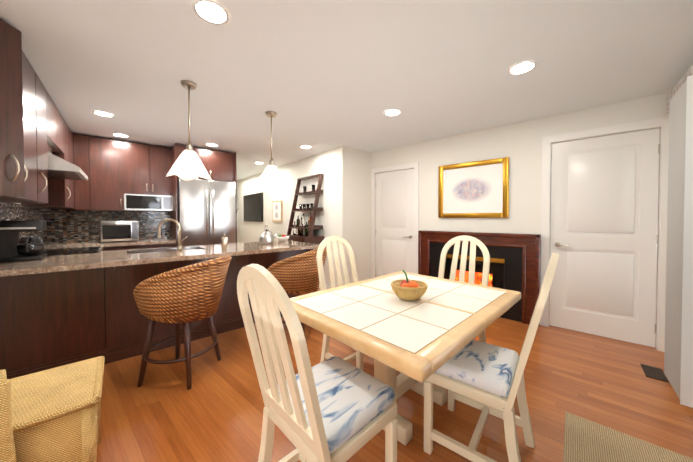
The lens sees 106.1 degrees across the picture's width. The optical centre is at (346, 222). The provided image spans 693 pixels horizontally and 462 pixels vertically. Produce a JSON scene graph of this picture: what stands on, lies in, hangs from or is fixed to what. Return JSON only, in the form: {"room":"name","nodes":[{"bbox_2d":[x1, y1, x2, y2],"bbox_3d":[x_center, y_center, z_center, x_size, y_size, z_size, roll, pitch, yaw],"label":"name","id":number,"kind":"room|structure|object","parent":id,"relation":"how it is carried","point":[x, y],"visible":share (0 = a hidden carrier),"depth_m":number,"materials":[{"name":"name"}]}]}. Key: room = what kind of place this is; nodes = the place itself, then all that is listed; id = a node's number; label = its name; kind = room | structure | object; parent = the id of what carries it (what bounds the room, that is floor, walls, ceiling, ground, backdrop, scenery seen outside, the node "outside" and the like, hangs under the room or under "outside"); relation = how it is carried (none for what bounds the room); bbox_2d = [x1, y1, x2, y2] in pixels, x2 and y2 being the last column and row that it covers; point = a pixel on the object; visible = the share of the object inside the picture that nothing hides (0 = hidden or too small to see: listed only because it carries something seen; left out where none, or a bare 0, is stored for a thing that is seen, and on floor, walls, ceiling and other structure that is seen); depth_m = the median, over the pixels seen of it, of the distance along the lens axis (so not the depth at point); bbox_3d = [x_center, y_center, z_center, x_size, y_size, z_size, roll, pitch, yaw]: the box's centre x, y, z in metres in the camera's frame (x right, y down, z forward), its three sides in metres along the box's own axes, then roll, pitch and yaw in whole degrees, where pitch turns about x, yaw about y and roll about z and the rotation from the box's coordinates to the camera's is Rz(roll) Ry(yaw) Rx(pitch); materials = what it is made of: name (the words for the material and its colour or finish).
{"room":"kitchen","nodes":[
{"label":"kitchen","id":0,"kind":"room"},
{"bbox_2d":[237,146,347,286],"bbox_3d":[-2.195,-0.070,6.846,0.120,2.450,6.700,-1,1,-40],"label":"wall","id":1,"kind":"structure","parent":0,"point":[344,202],"depth_m":4.98,"materials":[{"name":"white paint"}]},
{"bbox_2d":[243,192,262,221],"bbox_3d":[-2.580,-0.405,7.156,0.052,0.750,1.320,-1,1,-41],"label":"panel","id":2,"kind":"object","parent":1,"relation":"attached to","point":[252,207],"visible":1,"depth_m":7.04,"materials":[{"name":"black metal"}]},
{"bbox_2d":[272,200,281,221],"bbox_3d":[-1.610,-0.262,6.040,0.029,0.480,0.480,-1,1,-40],"label":"framed picture","id":3,"kind":"object","parent":1,"relation":"attached to","point":[276,211],"visible":1,"depth_m":6.01,"materials":[{"name":"brown wood"}]},
{"bbox_2d":[0,0,692,180],"bbox_3d":[-2.049,-1.317,5.159,15.100,0.100,11.700,1,1,41],"label":"ceiling","id":4,"kind":"structure","parent":0,"point":[319,76],"depth_m":2.01,"materials":[{"name":"white paint"}]},
{"bbox_2d":[92,110,114,116],"bbox_3d":[-2.745,-1.227,2.943,0.196,0.005,0.196,1,1,41],"label":"recessed light","id":5,"kind":"object","parent":4,"relation":"in","point":[102,113],"visible":0.98,"depth_m":2.93,"materials":[{"name":"white glass"}]},
{"bbox_2d":[112,133,129,137],"bbox_3d":[-3.209,-1.240,3.704,0.196,0.005,0.196,1,1,41],"label":"recessed light","id":6,"kind":"object","parent":4,"relation":"in","point":[120,135],"visible":0.96,"depth_m":3.70,"materials":[{"name":"white glass"}]},
{"bbox_2d":[166,80,211,180],"bbox_3d":[-1.384,-0.803,2.294,0.284,0.830,0.284,0,1,5],"label":"pendant light","id":7,"kind":"object","parent":4,"relation":"hanging from","point":[188,165],"visible":1,"depth_m":2.25,"materials":[{"name":"white glass"}]},
{"bbox_2d":[192,0,229,24],"bbox_3d":[-0.773,-1.203,1.492,0.196,0.005,0.196,1,1,41],"label":"recessed light","id":8,"kind":"object","parent":4,"relation":"in","point":[213,12],"visible":1,"depth_m":1.48,"materials":[{"name":"white glass"}]},
{"bbox_2d":[205,143,218,146],"bbox_3d":[-2.166,-1.248,4.188,0.196,0.005,0.196,1,1,41],"label":"recessed light","id":9,"kind":"object","parent":4,"relation":"in","point":[211,144],"visible":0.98,"depth_m":4.18,"materials":[{"name":"white glass"}]},
{"bbox_2d":[256,111,285,188],"bbox_3d":[-0.847,-0.814,2.936,0.284,0.830,0.284,0,1,5],"label":"pendant light","id":10,"kind":"object","parent":4,"relation":"hanging from","point":[270,176],"visible":1,"depth_m":2.88,"materials":[{"name":"white glass"}]},
{"bbox_2d":[300,145,311,148],"bbox_3d":[-0.671,-1.250,4.306,0.196,0.005,0.196,1,1,41],"label":"recessed light","id":11,"kind":"object","parent":4,"relation":"in","point":[305,146],"visible":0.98,"depth_m":4.30,"materials":[{"name":"white"}]},
{"bbox_2d":[384,109,400,115],"bbox_3d":[0.511,-1.226,2.907,0.196,0.005,0.196,1,1,41],"label":"recessed light","id":12,"kind":"object","parent":4,"relation":"in","point":[392,112],"visible":1,"depth_m":2.90,"materials":[{"name":"white glass"}]},
{"bbox_2d":[507,60,536,74],"bbox_3d":[1.379,-1.212,2.046,0.196,0.005,0.196,1,1,41],"label":"recessed light","id":13,"kind":"object","parent":4,"relation":"in","point":[523,67],"visible":1,"depth_m":2.03,"materials":[{"name":"white glass"}]},
{"bbox_2d":[348,147,371,282],"bbox_3d":[0.231,-0.033,4.592,0.637,2.450,0.120,-1,1,-40],"label":"wall","id":14,"kind":"structure","parent":0,"point":[359,161],"depth_m":4.52,"materials":[{"name":"white paint"}]},
{"bbox_2d":[97,288,692,461],"bbox_3d":[-2.049,1.232,5.201,15.100,0.100,11.700,1,1,41],"label":"floor","id":15,"kind":"structure","parent":0,"point":[162,413],"depth_m":1.77,"materials":[{"name":"brown wood"}]},
{"bbox_2d":[0,19,63,202],"bbox_3d":[-2.967,-0.689,2.560,0.525,1.030,3.199,-1,1,-40],"label":"upper cabinets","id":16,"kind":"object","parent":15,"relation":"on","point":[31,124],"depth_m":1.83,"materials":[{"name":"brown wood"}]},
{"bbox_2d":[47,144,87,180],"bbox_3d":[-3.039,-0.643,2.646,0.525,0.305,0.780,-1,1,-40],"label":"hood","id":17,"kind":"object","parent":16,"relation":"attached to","point":[58,168],"depth_m":2.54,"materials":[{"name":"silver metal"}]},
{"bbox_2d":[177,178,235,245],"bbox_3d":[-2.474,0.233,4.549,0.837,1.880,0.781,-1,1,-40],"label":"fridge","id":18,"kind":"object","parent":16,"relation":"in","point":[206,209],"depth_m":4.25,"materials":[{"name":"silver metal"}]},
{"bbox_2d":[0,120,103,378],"bbox_3d":[-2.226,0.023,1.850,0.707,2.430,0.499,-1,1,-40],"label":"kitchen cabinets","id":19,"kind":"object","parent":15,"relation":"on","point":[69,299],"depth_m":2.16,"materials":[{"name":"brown wood"}]},
{"bbox_2d":[0,203,170,243],"bbox_3d":[-2.706,0.049,3.006,1.486,0.500,2.879,-1,1,-40],"label":"backsplash","id":20,"kind":"structure","parent":19,"relation":"on","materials":[{"name":"tile"}]},
{"bbox_2d":[0,356,104,461],"bbox_3d":[-1.473,0.897,1.129,0.614,0.709,0.522,-1,1,-41],"label":"wicker chair","id":21,"kind":"object","parent":15,"relation":"on","point":[52,415],"visible":1,"depth_m":1.12,"materials":[{"name":"beige wicker"}]},
{"bbox_2d":[133,255,231,389],"bbox_3d":[-1.310,0.755,2.140,0.683,0.963,0.683,-1,1,-40],"label":"bar stool","id":22,"kind":"object","parent":15,"relation":"on","point":[186,295],"visible":1,"depth_m":1.93,"materials":[{"name":"brown wicker"}]},
{"bbox_2d":[100,138,267,363],"bbox_3d":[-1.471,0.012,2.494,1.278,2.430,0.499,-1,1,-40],"label":"kitchen cabinets","id":23,"kind":"object","parent":15,"relation":"on","point":[182,223],"depth_m":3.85,"materials":[{"name":"brown wood"}]},
{"bbox_2d":[0,238,319,276],"bbox_3d":[-2.257,0.310,3.525,2.835,0.040,2.678,-1,1,-40],"label":"countertop","id":24,"kind":"structure","parent":23,"relation":"on","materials":[{"name":"stone"}]},
{"bbox_2d":[0,220,46,262],"bbox_3d":[-2.699,0.147,2.156,0.260,0.330,0.228,-1,1,-40],"label":"coffee maker","id":25,"kind":"object","parent":24,"relation":"on","point":[25,247],"visible":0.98,"depth_m":2.13,"materials":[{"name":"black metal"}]},
{"bbox_2d":[42,246,101,255],"bbox_3d":[-2.976,0.694,2.721,0.684,1.020,0.760,-1,1,-40],"label":"range","id":26,"kind":"object","parent":24,"relation":"in","point":[82,250],"depth_m":2.69,"materials":[{"name":"silver metal"}]},
{"bbox_2d":[100,221,138,242],"bbox_3d":[-3.400,0.128,3.917,0.420,0.310,0.417,-1,1,-40],"label":"toaster oven","id":27,"kind":"object","parent":24,"relation":"on","point":[119,231],"visible":1,"depth_m":3.78,"materials":[{"name":"silver metal"}]},
{"bbox_2d":[127,218,202,253],"bbox_3d":[-1.950,0.237,2.836,0.686,0.568,0.532,-1,1,-40],"label":"sink","id":28,"kind":"object","parent":24,"relation":"in","point":[179,248],"depth_m":2.82,"materials":[{"name":"silver metal"}]},
{"bbox_2d":[221,233,227,248],"bbox_3d":[-1.395,0.210,2.970,0.064,0.176,0.082,-1,1,-40],"label":"soap pump","id":29,"kind":"object","parent":24,"relation":"on","point":[224,242],"visible":1,"depth_m":2.94,"materials":[{"name":"silver metal"}]},
{"bbox_2d":[259,224,277,243],"bbox_3d":[-1.061,0.155,3.571,0.265,0.267,0.200,-1,1,-40],"label":"kettle","id":30,"kind":"object","parent":24,"relation":"on","point":[266,237],"visible":1,"depth_m":3.49,"materials":[{"name":"silver metal"}]},
{"bbox_2d":[276,234,288,241],"bbox_3d":[-0.943,0.229,3.844,0.200,0.110,0.200,-1,1,-40],"label":"bowl","id":31,"kind":"object","parent":24,"relation":"on","point":[282,238],"visible":1,"depth_m":3.79,"materials":[{"name":"white ceramic"}]},
{"bbox_2d":[268,240,319,316],"bbox_3d":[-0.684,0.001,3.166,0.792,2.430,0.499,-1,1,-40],"label":"base cabinet","id":32,"kind":"object","parent":15,"relation":"on","point":[277,251],"depth_m":3.34,"materials":[{"name":"brown wood"}]},
{"bbox_2d":[267,247,326,335],"bbox_3d":[-0.532,0.743,2.852,0.690,0.963,0.674,-1,1,-40],"label":"bar stool","id":33,"kind":"object","parent":15,"relation":"on","point":[296,275],"visible":0.52,"depth_m":2.58,"materials":[{"name":"brown wicker"}]},
{"bbox_2d":[286,174,323,243],"bbox_3d":[-0.858,0.162,4.770,0.523,2.055,0.820,-1,1,-40],"label":"ladder shelf","id":34,"kind":"object","parent":15,"relation":"on","point":[308,236],"visible":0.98,"depth_m":4.73,"materials":[{"name":"brown wood"}]},
{"bbox_2d":[237,264,396,461],"bbox_3d":[-0.124,0.699,1.113,0.577,1.111,0.446,-1,1,-44],"label":"chair","id":35,"kind":"object","parent":15,"relation":"on","point":[335,409],"visible":1,"depth_m":1.00,"materials":[{"name":"beige paint"}]},
{"bbox_2d":[316,236,362,369],"bbox_3d":[0.066,0.679,2.253,0.446,1.111,0.577,-1,1,-44],"label":"chair","id":36,"kind":"object","parent":15,"relation":"on","point":[325,354],"visible":0.29,"depth_m":2.35,"materials":[{"name":"beige paint"}]},
{"bbox_2d":[279,271,520,444],"bbox_3d":[0.396,0.865,1.742,1.360,0.750,1.020,-1,1,-44],"label":"dining table","id":37,"kind":"object","parent":15,"relation":"on","point":[437,325],"visible":0.73,"depth_m":1.44,"materials":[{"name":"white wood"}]},
{"bbox_2d":[391,270,427,300],"bbox_3d":[0.406,0.403,1.688,0.236,0.175,0.236,-1,1,-44],"label":"fruit basket","id":38,"kind":"object","parent":37,"relation":"on","point":[406,289],"visible":1,"depth_m":1.63,"materials":[{"name":"wood"}]},
{"bbox_2d":[438,235,489,342],"bbox_3d":[0.935,0.679,2.287,0.577,1.111,0.446,-1,1,-44],"label":"chair","id":39,"kind":"object","parent":15,"relation":"on","point":[465,239],"visible":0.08,"depth_m":2.42,"materials":[{"name":"beige paint"}]},
{"bbox_2d":[418,230,540,326],"bbox_3d":[1.703,0.670,3.555,1.510,1.080,0.100,1,1,41],"label":"fireplace","id":40,"kind":"object","parent":15,"relation":"on","point":[515,261],"visible":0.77,"depth_m":3.29,"materials":[{"name":"brown wood"}]},
{"bbox_2d":[424,253,558,461],"bbox_3d":[0.769,0.694,1.407,0.577,1.111,0.446,1,1,39],"label":"chair","id":41,"kind":"object","parent":15,"relation":"on","point":[487,379],"visible":0.81,"depth_m":1.32,"materials":[{"name":"beige paint"}]},
{"bbox_2d":[563,411,692,461],"bbox_3d":[1.180,1.250,0.861,0.730,0.008,1.590,1,1,41],"label":"rug","id":42,"kind":"object","parent":15,"relation":"on","point":[585,440],"visible":1,"depth_m":1.43,"materials":[{"name":"carpet"}]},
{"bbox_2d":[640,364,668,382],"bbox_3d":[2.523,1.230,2.138,0.120,0.006,0.240,1,1,41],"label":"floor vent","id":43,"kind":"object","parent":15,"relation":"in","point":[653,372],"visible":0.98,"depth_m":2.13,"materials":[{"name":"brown metal"}]},
{"bbox_2d":[372,92,669,345],"bbox_3d":[1.750,-0.017,3.651,3.600,2.450,0.120,1,1,41],"label":"wall","id":44,"kind":"structure","parent":0,"point":[519,145],"depth_m":3.25,"materials":[{"name":"white paint"}]},
{"bbox_2d":[375,169,413,276],"bbox_3d":[0.799,0.157,4.418,0.750,2.053,0.100,1,1,41],"label":"door leaf","id":45,"kind":"structure","parent":44,"relation":"in","point":[394,221],"depth_m":4.41,"materials":[{"name":"white wood"}]},
{"bbox_2d":[371,162,418,277],"bbox_3d":[0.806,0.121,4.416,0.926,2.150,0.068,1,1,41],"label":"trim","id":46,"kind":"structure","parent":44,"relation":"attached to","point":[415,166],"depth_m":4.38,"materials":[{"name":"white wood"}]},
{"bbox_2d":[438,157,508,217],"bbox_3d":[1.707,-0.448,3.575,0.896,0.765,0.035,1,1,41],"label":"picture frame","id":47,"kind":"object","parent":44,"relation":"attached to","point":[477,189],"visible":0.96,"depth_m":3.54,"materials":[{"name":"gold metal"}]},
{"bbox_2d":[540,117,668,351],"bbox_3d":[2.708,0.113,2.762,1.026,2.219,0.068,1,1,41],"label":"trim","id":48,"kind":"structure","parent":44,"relation":"attached to","point":[662,124],"depth_m":2.53,"materials":[{"name":"white"}]},
{"bbox_2d":[549,128,659,346],"bbox_3d":[2.690,0.150,2.773,0.816,2.122,0.100,1,1,41],"label":"door leaf","id":49,"kind":"structure","parent":44,"relation":"in","point":[604,218],"depth_m":2.74,"materials":[{"name":"white"}]},
{"bbox_2d":[664,75,692,407],"bbox_3d":[1.773,0.103,1.095,0.138,2.235,3.250,1,1,41],"label":"vertical blinds","id":50,"kind":"object","parent":44,"relation":"attached to","point":[678,362],"visible":1,"depth_m":1.80,"materials":[{"name":"white plastic"}]},
{"bbox_2d":[666,64,692,113],"bbox_3d":[1.821,-1.026,1.041,0.120,0.145,3.320,1,1,41],"label":"valance","id":51,"kind":"object","parent":44,"relation":"attached to","point":[689,72],"visible":0.45,"depth_m":2.08,"materials":[{"name":"wood"}]}
]}

